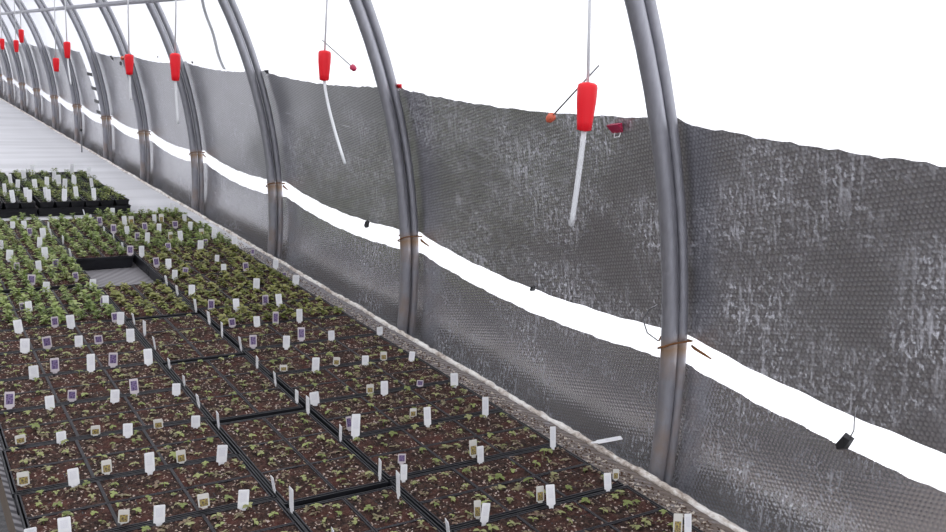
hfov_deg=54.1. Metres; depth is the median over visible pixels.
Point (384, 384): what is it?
plant tag
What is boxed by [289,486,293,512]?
plant tag
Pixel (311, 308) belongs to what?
seedling tray
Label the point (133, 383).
plant tag
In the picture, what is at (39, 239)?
plant tag
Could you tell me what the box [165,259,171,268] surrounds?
plant tag
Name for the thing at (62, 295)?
seedling tray
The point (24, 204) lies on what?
potted plant
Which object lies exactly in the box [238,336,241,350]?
plant tag
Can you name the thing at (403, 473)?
plant tag
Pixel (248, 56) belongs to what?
hoop
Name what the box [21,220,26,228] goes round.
plant tag
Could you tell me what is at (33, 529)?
plant tag
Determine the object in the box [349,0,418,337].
hoop
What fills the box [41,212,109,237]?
seedling tray
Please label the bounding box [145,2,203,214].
hoop
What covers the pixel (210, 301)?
plant tag
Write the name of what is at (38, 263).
plant tag
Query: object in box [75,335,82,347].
plant tag
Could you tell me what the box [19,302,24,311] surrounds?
plant tag
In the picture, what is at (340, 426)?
plant tag
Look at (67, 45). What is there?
drop line
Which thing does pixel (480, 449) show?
plant tag
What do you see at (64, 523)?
plant tag
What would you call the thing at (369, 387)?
plant tag
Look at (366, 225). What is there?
clip
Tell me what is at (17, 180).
plant tag
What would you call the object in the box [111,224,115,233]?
plant tag
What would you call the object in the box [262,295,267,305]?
plant tag
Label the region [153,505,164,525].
plant tag
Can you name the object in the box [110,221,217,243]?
seedling tray
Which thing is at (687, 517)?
plant tag
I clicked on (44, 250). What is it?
plant tag
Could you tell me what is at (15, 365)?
seedling tray
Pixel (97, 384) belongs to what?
seedling tray
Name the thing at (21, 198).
potted plant
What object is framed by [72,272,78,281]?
plant tag
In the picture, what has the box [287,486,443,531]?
seedling tray
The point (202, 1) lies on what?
tape
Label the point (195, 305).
plant tag
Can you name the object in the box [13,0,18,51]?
drop line
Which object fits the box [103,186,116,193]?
potted plant
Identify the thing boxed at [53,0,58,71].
drop line
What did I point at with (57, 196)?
potted plant
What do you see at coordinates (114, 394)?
plant tag
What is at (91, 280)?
plant tag
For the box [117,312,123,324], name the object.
plant tag
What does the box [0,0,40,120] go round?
hoop
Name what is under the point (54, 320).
plant tag
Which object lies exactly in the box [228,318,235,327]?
plant tag
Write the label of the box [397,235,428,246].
tie
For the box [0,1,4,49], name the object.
drop line
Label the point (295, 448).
seedling tray
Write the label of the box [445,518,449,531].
plant tag
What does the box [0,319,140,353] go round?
seedling tray
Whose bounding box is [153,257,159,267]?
plant tag
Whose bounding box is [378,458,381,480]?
plant tag
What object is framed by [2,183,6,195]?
plant tag
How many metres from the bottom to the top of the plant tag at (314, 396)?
0.049 m
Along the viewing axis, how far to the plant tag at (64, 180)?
6.11 m
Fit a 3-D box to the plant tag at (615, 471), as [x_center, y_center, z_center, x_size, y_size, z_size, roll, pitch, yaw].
[0.361,0.532,2.348,0.017,0.036,0.006,1,13,-12]
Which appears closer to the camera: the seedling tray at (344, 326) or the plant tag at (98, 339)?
the plant tag at (98, 339)
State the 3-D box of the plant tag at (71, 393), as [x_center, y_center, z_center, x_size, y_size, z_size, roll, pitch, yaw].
[-1.146,0.374,2.649,0.025,0.043,0.003,-2,13,-21]
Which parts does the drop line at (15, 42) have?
cord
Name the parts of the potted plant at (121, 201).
pot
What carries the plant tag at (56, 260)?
in the seedling tray at (25, 263)
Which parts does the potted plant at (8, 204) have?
pot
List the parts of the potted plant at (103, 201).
pot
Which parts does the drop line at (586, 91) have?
wire arm, wire arm, cord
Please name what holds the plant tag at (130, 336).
in the seedling tray at (15, 365)
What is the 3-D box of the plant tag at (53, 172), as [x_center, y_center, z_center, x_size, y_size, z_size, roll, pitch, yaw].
[-2.903,-0.612,6.426,0.031,0.092,0.008,-5,15,-34]
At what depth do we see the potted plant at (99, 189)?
6.00 m
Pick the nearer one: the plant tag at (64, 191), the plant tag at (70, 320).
the plant tag at (70, 320)
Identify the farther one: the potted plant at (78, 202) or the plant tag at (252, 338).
the potted plant at (78, 202)
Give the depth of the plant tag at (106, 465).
2.22 m
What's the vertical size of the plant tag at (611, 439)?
0.017 m
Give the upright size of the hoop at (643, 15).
3.391 m
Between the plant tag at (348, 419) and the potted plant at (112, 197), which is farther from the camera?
the potted plant at (112, 197)
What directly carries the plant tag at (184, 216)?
on the seedling tray at (167, 224)
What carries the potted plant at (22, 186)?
in the tray
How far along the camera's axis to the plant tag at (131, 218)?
5.22 m
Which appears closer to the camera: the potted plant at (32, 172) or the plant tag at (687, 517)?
the plant tag at (687, 517)
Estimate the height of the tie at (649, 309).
0.102 m
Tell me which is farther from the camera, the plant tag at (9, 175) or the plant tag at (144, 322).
the plant tag at (9, 175)
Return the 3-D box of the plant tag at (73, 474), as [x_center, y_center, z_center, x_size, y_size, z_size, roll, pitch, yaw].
[-0.925,0.494,2.147,0.026,0.052,0.006,-4,15,-31]
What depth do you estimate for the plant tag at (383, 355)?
3.16 m
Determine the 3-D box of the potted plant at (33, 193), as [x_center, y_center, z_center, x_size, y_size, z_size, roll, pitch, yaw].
[-2.775,-0.434,5.897,0.082,0.114,0.082,-4,15,-31]
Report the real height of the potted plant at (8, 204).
0.114 m
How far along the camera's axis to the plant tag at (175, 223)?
5.21 m
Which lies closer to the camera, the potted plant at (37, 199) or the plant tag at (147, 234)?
the plant tag at (147, 234)
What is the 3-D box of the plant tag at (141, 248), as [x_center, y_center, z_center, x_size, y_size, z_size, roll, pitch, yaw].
[-1.595,-0.066,4.464,0.024,0.063,0.003,-2,14,-24]
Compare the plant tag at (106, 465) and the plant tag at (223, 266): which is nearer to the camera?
the plant tag at (106, 465)
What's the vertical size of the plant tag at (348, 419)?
0.049 m
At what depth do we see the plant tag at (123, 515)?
2.00 m
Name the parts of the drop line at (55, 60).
cord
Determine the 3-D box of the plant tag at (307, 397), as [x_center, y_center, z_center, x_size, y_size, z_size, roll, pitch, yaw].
[-0.473,0.402,2.652,0.002,0.062,0.024,-5,15,-33]
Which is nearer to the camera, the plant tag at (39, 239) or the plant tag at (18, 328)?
the plant tag at (18, 328)
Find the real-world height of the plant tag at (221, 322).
0.064 m
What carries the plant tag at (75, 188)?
in the potted plant
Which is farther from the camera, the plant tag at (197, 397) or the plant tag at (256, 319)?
the plant tag at (256, 319)
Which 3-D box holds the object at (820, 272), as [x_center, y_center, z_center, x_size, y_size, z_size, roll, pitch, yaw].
[-0.794,-0.612,4.517,0.127,0.632,10.920,-5,15,-32]
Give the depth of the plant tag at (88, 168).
6.71 m
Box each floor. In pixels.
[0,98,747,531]
[0,501,7,531]
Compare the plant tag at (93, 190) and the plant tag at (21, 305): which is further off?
the plant tag at (93, 190)
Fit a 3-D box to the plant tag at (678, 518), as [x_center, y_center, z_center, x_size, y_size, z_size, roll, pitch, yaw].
[0.460,0.585,2.083,0.022,0.059,0.007,4,13,1]
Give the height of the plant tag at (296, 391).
0.048 m
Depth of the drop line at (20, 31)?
6.77 m
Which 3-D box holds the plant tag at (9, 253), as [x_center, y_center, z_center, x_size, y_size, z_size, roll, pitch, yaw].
[-2.114,-0.043,4.230,0.033,0.063,0.005,-3,14,-25]
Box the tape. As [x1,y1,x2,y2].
[201,0,225,69]
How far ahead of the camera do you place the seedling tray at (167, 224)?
5.26 m
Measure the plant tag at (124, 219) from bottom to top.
0.065 m
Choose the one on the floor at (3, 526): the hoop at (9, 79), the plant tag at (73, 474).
the hoop at (9, 79)
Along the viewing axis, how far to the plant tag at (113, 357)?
2.94 m
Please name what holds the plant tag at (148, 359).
in the seedling tray at (97, 384)
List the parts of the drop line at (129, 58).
cord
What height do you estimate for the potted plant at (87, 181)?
0.127 m
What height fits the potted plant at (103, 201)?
0.127 m
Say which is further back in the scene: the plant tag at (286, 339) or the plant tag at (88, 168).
the plant tag at (88, 168)
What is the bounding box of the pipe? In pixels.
[1,0,180,14]
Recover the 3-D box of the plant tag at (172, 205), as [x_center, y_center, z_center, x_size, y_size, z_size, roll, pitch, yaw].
[-1.847,-0.354,5.694,0.032,0.065,0.007,-3,14,-25]
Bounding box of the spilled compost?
[221,233,724,531]
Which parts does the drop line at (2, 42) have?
cord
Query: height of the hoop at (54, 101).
3.391 m
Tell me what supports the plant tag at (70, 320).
in the seedling tray at (61, 336)
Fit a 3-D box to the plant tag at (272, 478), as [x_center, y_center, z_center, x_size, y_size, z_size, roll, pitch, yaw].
[-0.469,0.516,2.178,0.007,0.048,0.026,-4,14,-30]
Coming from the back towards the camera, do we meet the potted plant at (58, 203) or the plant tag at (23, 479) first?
the potted plant at (58, 203)
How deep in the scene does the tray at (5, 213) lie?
5.56 m
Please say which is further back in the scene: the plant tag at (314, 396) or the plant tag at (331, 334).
the plant tag at (331, 334)
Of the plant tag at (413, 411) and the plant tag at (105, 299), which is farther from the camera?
the plant tag at (105, 299)
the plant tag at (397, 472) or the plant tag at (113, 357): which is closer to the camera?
the plant tag at (397, 472)
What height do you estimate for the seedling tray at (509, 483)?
0.076 m
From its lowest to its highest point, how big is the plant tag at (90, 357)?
0.066 m
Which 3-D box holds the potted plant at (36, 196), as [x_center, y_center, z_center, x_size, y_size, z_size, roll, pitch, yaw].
[-2.704,-0.414,5.821,0.082,0.117,0.082,-5,15,-32]
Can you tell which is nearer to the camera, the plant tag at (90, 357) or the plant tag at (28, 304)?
the plant tag at (90, 357)
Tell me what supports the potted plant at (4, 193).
in the tray at (5, 213)
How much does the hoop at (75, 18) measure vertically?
3.391 m
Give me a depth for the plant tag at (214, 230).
4.99 m
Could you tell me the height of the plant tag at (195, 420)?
0.043 m
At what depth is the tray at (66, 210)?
5.74 m
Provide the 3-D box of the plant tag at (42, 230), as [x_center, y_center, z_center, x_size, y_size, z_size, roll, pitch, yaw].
[-2.205,-0.165,4.755,0.031,0.062,0.010,-1,13,-20]
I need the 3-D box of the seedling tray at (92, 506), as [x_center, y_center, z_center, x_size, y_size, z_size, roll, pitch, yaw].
[-0.750,0.550,2.134,0.520,0.074,0.261,-5,15,-32]
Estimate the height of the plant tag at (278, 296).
0.061 m
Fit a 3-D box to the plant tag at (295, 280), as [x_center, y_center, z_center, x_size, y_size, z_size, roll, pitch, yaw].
[-0.782,0.067,4.093,0.032,0.058,0.003,0,13,-14]
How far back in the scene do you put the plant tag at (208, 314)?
3.45 m
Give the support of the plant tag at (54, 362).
on the seedling tray at (15, 365)
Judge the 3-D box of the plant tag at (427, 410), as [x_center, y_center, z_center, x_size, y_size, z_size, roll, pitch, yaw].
[-0.129,0.430,2.614,0.022,0.065,0.011,-1,13,-20]
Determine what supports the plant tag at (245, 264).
attached to the seedling tray at (204, 267)
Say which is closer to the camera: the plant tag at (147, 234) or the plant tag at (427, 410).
the plant tag at (427, 410)
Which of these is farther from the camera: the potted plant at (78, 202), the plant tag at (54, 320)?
the potted plant at (78, 202)
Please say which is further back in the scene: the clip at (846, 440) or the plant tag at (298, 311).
the plant tag at (298, 311)
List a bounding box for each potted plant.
[0,192,9,209]
[2,197,19,208]
[13,187,23,193]
[16,194,26,208]
[19,197,34,208]
[21,181,32,191]
[26,170,37,177]
[32,189,43,200]
[34,191,43,206]
[36,195,51,207]
[38,198,53,207]
[51,189,61,196]
[51,195,61,207]
[53,197,69,207]
[68,196,84,206]
[79,182,89,188]
[81,193,91,206]
[83,196,98,206]
[85,174,97,182]
[96,187,107,195]
[98,192,113,205]
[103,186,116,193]
[110,193,125,205]
[113,194,128,205]
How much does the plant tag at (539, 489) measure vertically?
0.051 m
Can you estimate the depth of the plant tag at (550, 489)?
2.18 m
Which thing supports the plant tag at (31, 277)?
on the seedling tray at (8, 280)
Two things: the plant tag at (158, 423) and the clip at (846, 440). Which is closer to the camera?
the clip at (846, 440)
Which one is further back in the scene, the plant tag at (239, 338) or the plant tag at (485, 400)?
the plant tag at (239, 338)
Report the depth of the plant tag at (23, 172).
6.40 m
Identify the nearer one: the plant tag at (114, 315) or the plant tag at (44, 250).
the plant tag at (114, 315)
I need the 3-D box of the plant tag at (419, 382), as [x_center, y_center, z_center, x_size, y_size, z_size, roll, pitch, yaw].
[-0.168,0.375,2.933,0.022,0.029,0.004,1,13,-11]
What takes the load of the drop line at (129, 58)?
hanging from the pipe
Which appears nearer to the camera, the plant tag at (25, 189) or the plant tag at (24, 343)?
the plant tag at (24, 343)
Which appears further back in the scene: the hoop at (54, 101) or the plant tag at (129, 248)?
the hoop at (54, 101)
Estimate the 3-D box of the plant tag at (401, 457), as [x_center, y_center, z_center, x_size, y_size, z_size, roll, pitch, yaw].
[-0.182,0.497,2.369,0.021,0.034,0.006,0,13,-12]
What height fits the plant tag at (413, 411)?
0.033 m
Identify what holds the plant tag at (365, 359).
on the seedling tray at (351, 380)
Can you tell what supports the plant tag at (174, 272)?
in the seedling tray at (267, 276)
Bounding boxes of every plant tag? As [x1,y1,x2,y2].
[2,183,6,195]
[4,391,14,409]
[6,250,12,261]
[8,174,12,184]
[9,190,15,202]
[10,221,14,228]
[13,319,22,333]
[15,179,19,190]
[15,434,25,443]
[17,471,29,486]
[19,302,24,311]
[20,338,29,353]
[21,170,26,180]
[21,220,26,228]
[23,187,27,199]
[24,527,36,531]
[25,301,32,311]
[27,190,31,201]
[27,228,31,235]
[28,274,35,285]
[28,365,38,379]
[30,165,34,174]
[32,179,37,189]
[35,260,41,271]
[37,237,41,247]
[40,228,45,237]
[41,247,47,259]
[42,336,51,348]
[43,282,49,291]
[45,177,48,187]
[45,395,54,409]
[46,189,50,201]
[50,358,58,373]
[51,316,58,327]
[52,171,55,181]
[52,259,57,266]
[56,175,60,185]
[56,431,66,444]
[57,516,71,531]
[62,178,66,188]
[62,189,66,200]
[66,315,74,328]
[67,390,75,401]
[67,468,79,486]
[70,164,73,173]
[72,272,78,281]
[73,186,78,198]
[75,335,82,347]
[87,167,90,177]
[87,354,94,372]
[89,178,93,187]
[90,279,95,289]
[91,188,95,200]
[91,425,99,435]
[94,335,102,344]
[97,217,102,226]
[101,459,111,474]
[102,295,108,302]
[108,353,117,367]
[110,389,119,403]
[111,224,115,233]
[111,312,116,322]
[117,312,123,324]
[118,509,129,524]
[122,216,126,225]
[123,423,132,437]
[124,226,129,234]
[126,329,134,341]
[127,246,132,255]
[128,216,133,223]
[129,378,138,395]
[135,232,139,241]
[139,246,143,257]
[142,223,147,231]
[143,320,145,335]
[143,349,152,365]
[144,452,154,474]
[145,232,149,243]
[152,214,156,223]
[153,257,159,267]
[153,419,162,428]
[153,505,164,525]
[159,214,163,221]
[165,243,170,250]
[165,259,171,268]
[168,232,172,240]
[170,203,174,211]
[172,221,177,228]
[172,270,177,279]
[172,383,180,395]
[176,449,185,463]
[177,231,182,240]
[182,214,186,222]
[188,222,192,230]
[188,285,194,296]
[191,415,199,428]
[193,299,196,311]
[196,394,199,407]
[197,240,203,249]
[197,493,209,508]
[207,311,210,324]
[208,299,213,310]
[211,227,216,238]
[216,411,219,427]
[216,445,227,465]
[221,264,225,274]
[221,322,222,337]
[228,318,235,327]
[232,236,237,245]
[233,298,239,311]
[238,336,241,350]
[238,489,248,510]
[243,262,248,270]
[249,335,256,348]
[253,278,259,288]
[253,316,259,327]
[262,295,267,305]
[270,475,275,492]
[273,260,278,269]
[273,312,278,324]
[275,294,281,306]
[280,365,286,370]
[283,336,289,349]
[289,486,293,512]
[292,275,299,285]
[295,389,298,403]
[296,309,302,322]
[298,327,304,341]
[306,395,309,414]
[309,391,319,405]
[312,357,319,372]
[328,330,334,340]
[333,357,339,365]
[339,424,341,441]
[346,416,351,430]
[351,414,359,438]
[362,355,368,365]
[366,384,373,393]
[377,327,382,335]
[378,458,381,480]
[380,352,386,360]
[381,381,387,395]
[396,470,399,498]
[398,454,405,465]
[400,464,406,482]
[409,351,414,361]
[410,408,416,416]
[416,380,423,386]
[424,407,430,427]
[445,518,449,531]
[450,373,457,387]
[469,439,476,457]
[474,500,480,518]
[477,446,483,463]
[480,503,489,525]
[482,397,488,417]
[536,486,543,502]
[546,484,554,508]
[550,426,555,449]
[591,436,622,443]
[604,473,611,491]
[613,469,618,480]
[673,513,682,531]
[684,513,691,531]
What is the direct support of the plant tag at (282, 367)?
attached to the seedling tray at (298, 357)
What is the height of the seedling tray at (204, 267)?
0.090 m
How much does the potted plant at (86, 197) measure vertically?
0.108 m
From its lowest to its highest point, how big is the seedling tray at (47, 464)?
0.077 m
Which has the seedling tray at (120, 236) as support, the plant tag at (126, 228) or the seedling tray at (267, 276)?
the plant tag at (126, 228)
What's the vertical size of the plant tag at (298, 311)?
0.062 m
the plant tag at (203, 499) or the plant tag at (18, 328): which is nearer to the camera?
the plant tag at (203, 499)
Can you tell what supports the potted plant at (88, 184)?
in the tray
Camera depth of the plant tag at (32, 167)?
6.68 m
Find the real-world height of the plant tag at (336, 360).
0.037 m
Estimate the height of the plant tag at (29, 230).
0.050 m
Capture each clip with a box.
[364,216,369,227]
[606,123,622,137]
[835,405,857,449]
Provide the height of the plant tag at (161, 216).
0.058 m
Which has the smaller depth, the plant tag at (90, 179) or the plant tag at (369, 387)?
the plant tag at (369, 387)
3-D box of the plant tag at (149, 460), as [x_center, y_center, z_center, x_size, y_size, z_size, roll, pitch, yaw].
[-0.778,0.479,2.232,0.023,0.061,0.007,-5,15,-32]
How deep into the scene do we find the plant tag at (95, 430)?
2.43 m
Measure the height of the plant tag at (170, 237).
0.052 m
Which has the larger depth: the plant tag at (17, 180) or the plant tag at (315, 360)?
the plant tag at (17, 180)
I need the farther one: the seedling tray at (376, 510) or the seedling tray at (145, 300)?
the seedling tray at (145, 300)
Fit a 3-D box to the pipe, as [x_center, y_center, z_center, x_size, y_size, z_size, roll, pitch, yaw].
[-5.559,-3.062,11.209,0.033,0.033,31.200,-5,15,-32]
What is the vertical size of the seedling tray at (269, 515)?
0.076 m
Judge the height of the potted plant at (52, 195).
0.122 m
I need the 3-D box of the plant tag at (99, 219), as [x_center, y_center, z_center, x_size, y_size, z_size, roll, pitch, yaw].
[-2.074,-0.244,5.151,0.030,0.060,0.007,-3,14,-25]
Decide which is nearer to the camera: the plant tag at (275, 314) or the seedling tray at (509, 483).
the seedling tray at (509, 483)
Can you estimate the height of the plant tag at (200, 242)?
0.064 m
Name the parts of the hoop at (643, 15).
rail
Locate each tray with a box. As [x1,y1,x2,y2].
[0,206,37,217]
[35,202,130,215]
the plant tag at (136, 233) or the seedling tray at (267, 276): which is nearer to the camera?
the seedling tray at (267, 276)
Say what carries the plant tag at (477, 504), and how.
in the seedling tray at (509, 483)
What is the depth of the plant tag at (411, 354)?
3.17 m
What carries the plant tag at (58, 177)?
in the potted plant
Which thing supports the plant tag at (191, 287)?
on the seedling tray at (246, 295)
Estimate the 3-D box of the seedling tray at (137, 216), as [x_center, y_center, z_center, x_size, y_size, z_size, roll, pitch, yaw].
[-1.963,-0.284,5.497,0.520,0.105,0.272,-5,15,-32]
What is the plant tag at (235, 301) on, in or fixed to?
on the seedling tray at (311, 308)
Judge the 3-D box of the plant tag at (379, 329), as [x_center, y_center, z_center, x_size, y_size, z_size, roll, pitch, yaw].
[-0.346,0.245,3.445,0.023,0.039,0.002,-2,14,-23]
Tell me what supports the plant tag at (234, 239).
on the seedling tray at (187, 255)
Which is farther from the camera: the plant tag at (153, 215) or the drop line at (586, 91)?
the plant tag at (153, 215)
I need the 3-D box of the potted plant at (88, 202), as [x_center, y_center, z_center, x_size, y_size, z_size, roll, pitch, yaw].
[-2.394,-0.390,5.816,0.082,0.107,0.082,-5,15,-32]
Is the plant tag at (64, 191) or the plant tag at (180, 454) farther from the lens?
the plant tag at (64, 191)
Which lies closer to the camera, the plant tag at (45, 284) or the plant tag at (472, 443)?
the plant tag at (472, 443)
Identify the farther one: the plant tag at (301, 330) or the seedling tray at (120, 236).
the seedling tray at (120, 236)
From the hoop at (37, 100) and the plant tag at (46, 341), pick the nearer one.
the plant tag at (46, 341)
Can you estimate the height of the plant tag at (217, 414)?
0.055 m
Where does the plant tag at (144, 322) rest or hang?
in the seedling tray at (189, 337)
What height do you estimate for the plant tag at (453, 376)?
0.054 m
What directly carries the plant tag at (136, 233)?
in the seedling tray at (187, 241)
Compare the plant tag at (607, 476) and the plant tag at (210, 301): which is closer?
the plant tag at (607, 476)
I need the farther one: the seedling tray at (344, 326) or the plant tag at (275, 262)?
the plant tag at (275, 262)
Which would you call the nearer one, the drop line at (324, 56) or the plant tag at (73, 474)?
the plant tag at (73, 474)
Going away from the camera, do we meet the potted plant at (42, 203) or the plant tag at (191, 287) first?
the plant tag at (191, 287)
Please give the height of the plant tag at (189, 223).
0.059 m
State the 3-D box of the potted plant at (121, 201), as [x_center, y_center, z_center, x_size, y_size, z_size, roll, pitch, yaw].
[-2.244,-0.406,5.912,0.082,0.114,0.082,-5,15,-35]
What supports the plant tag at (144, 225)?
on the seedling tray at (120, 236)
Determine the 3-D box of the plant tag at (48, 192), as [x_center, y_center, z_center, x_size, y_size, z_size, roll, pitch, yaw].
[-2.591,-0.424,5.660,0.026,0.091,0.006,-5,13,-31]
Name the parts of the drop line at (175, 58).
cord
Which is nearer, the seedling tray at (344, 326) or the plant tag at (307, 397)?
the plant tag at (307, 397)
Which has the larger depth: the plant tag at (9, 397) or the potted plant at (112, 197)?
the potted plant at (112, 197)
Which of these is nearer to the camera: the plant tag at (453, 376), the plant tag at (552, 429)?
the plant tag at (552, 429)
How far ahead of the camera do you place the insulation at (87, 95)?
10.84 m
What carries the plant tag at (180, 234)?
in the seedling tray at (187, 241)
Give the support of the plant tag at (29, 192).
in the potted plant at (24, 204)
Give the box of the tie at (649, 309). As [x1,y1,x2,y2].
[642,304,711,358]
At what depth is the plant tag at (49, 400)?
2.58 m
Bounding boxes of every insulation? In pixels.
[0,42,99,114]
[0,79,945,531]
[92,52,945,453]
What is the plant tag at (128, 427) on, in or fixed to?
on the seedling tray at (47, 464)
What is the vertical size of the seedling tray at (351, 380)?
0.076 m
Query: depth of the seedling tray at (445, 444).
2.52 m
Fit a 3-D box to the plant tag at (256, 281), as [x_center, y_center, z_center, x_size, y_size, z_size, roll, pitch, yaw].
[-0.927,0.083,3.970,0.029,0.063,0.004,-1,13,-20]
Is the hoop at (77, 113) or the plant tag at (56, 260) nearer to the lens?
the plant tag at (56, 260)
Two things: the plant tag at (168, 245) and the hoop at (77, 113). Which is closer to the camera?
the plant tag at (168, 245)
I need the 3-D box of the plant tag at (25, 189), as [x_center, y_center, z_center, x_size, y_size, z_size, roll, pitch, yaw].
[-2.733,-0.435,5.675,0.034,0.092,0.014,-4,14,-29]
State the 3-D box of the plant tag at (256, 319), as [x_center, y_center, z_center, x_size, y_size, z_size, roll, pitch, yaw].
[-0.805,0.212,3.451,0.026,0.051,0.004,0,13,-13]
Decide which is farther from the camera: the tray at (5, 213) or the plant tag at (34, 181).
the plant tag at (34, 181)
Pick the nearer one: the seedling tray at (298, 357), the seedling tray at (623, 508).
the seedling tray at (623, 508)
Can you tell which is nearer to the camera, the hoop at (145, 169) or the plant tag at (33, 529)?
the plant tag at (33, 529)
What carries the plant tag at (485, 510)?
in the seedling tray at (623, 508)
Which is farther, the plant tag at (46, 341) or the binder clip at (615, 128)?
the plant tag at (46, 341)
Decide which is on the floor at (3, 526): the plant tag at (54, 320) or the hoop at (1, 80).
the hoop at (1, 80)
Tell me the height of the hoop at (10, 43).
3.391 m
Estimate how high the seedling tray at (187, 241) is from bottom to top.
0.109 m
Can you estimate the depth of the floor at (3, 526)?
3.32 m
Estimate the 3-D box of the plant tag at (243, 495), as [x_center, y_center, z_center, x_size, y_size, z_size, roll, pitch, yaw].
[-0.515,0.529,2.082,0.026,0.058,0.003,-1,13,-19]
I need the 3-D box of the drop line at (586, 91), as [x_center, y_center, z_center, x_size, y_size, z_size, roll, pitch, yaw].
[0.198,-0.572,1.692,0.037,1.004,0.145,-5,15,-32]
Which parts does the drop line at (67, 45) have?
cord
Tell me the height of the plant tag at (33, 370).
0.053 m
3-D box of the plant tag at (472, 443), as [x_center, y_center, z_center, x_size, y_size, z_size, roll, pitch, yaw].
[0.000,0.482,2.431,0.024,0.057,0.004,-1,13,-20]
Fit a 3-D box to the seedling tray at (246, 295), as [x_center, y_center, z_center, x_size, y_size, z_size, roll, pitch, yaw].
[-0.944,0.138,3.900,0.520,0.090,0.272,-5,15,-32]
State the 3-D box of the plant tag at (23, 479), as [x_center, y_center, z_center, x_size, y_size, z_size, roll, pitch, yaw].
[-1.037,0.494,2.138,0.027,0.043,0.002,-2,14,-23]
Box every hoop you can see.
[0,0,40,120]
[0,16,25,111]
[0,37,13,104]
[0,67,2,98]
[13,0,58,131]
[34,0,82,143]
[60,0,111,161]
[95,0,150,183]
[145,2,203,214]
[218,0,282,259]
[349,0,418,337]
[624,0,687,485]
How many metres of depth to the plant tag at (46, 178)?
6.16 m
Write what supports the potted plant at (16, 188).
in the tray
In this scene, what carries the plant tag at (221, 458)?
in the seedling tray at (92, 506)
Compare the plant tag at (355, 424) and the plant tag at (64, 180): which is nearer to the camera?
the plant tag at (355, 424)
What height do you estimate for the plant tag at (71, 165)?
0.092 m
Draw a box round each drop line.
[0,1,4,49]
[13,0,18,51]
[18,0,23,42]
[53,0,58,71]
[63,0,71,84]
[120,0,133,99]
[170,0,180,123]
[318,0,356,164]
[546,0,598,226]
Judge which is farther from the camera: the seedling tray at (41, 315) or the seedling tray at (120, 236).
the seedling tray at (120, 236)
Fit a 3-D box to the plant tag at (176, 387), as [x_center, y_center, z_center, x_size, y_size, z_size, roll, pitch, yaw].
[-0.876,0.369,2.739,0.024,0.045,0.006,-1,13,-17]
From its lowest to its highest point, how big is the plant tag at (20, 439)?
0.033 m
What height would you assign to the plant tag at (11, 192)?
0.092 m
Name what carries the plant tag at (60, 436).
on the seedling tray at (47, 464)

